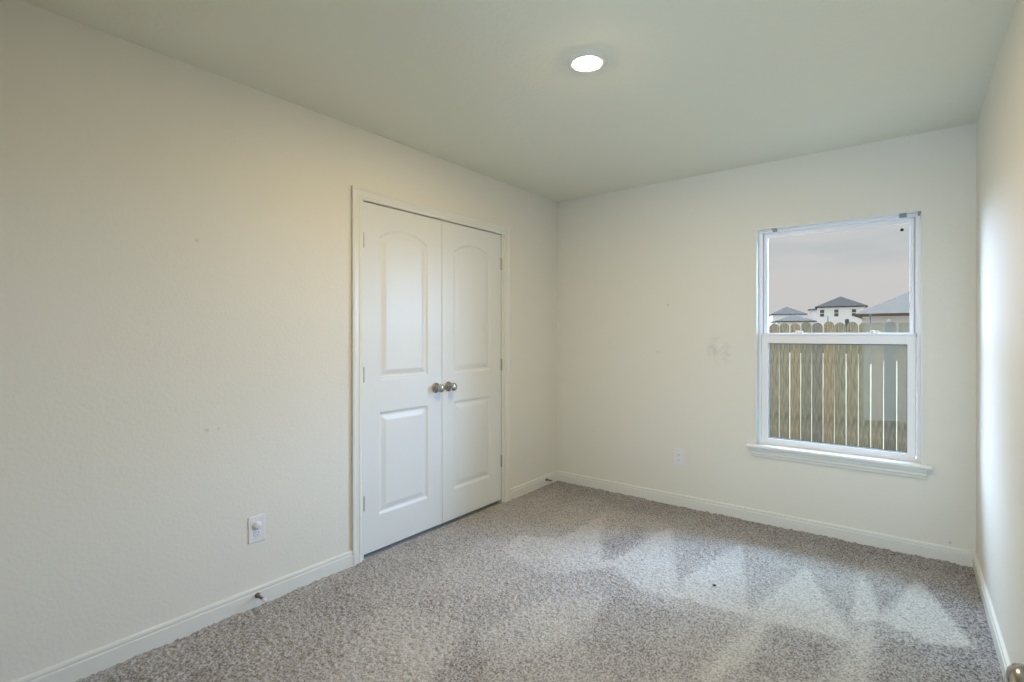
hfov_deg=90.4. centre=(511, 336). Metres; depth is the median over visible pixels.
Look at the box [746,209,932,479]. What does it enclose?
window
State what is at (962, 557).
baseboard
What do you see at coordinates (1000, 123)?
wall
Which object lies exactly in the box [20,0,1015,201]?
ceiling
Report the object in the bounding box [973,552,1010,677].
baseboard
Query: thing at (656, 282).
wall
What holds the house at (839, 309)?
on the ground
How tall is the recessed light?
0.012 m
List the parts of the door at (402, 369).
knob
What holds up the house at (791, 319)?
on the ground
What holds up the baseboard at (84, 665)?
attached to the wall at (175, 235)
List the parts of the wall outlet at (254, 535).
plug cap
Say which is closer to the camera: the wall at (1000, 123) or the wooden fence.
the wall at (1000, 123)
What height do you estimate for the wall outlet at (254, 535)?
0.126 m
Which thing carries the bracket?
attached to the window
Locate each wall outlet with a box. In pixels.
[248,513,264,543]
[674,448,683,465]
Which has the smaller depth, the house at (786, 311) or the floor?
the floor
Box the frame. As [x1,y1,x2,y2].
[845,319,848,332]
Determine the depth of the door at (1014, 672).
0.53 m
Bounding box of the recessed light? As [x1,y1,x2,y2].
[567,51,607,72]
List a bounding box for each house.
[768,307,807,324]
[770,315,816,326]
[808,308,816,322]
[815,296,867,332]
[854,292,909,360]
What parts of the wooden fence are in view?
rail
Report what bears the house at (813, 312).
on the ground
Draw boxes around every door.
[363,202,444,554]
[442,221,501,522]
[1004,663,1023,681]
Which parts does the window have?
sash, sill, sash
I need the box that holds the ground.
[800,354,896,449]
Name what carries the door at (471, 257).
in the wall at (175, 235)
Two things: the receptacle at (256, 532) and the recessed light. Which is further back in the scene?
the receptacle at (256, 532)
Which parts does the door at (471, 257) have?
knob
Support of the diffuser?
attached to the recessed light
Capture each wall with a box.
[0,0,556,681]
[557,123,976,551]
[976,0,1023,663]
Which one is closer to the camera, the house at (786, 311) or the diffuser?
the diffuser
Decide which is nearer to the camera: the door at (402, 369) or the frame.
the door at (402, 369)
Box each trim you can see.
[351,185,509,566]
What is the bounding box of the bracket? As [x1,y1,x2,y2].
[899,213,906,217]
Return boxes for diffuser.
[576,57,597,69]
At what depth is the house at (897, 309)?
33.87 m
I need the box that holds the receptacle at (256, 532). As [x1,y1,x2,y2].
[253,529,260,536]
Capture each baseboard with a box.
[11,471,557,681]
[557,470,974,566]
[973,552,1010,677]
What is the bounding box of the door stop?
[255,593,265,601]
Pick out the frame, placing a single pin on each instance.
(846, 320)
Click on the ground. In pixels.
(846, 354)
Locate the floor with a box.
[76,481,1003,681]
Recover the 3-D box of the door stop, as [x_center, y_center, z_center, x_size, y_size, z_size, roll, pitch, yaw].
[-1.180,1.231,2.393,0.076,0.025,0.025,0,0,38]
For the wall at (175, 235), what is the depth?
2.14 m
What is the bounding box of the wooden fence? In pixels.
[768,321,916,451]
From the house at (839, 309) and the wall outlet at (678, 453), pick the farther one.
the house at (839, 309)

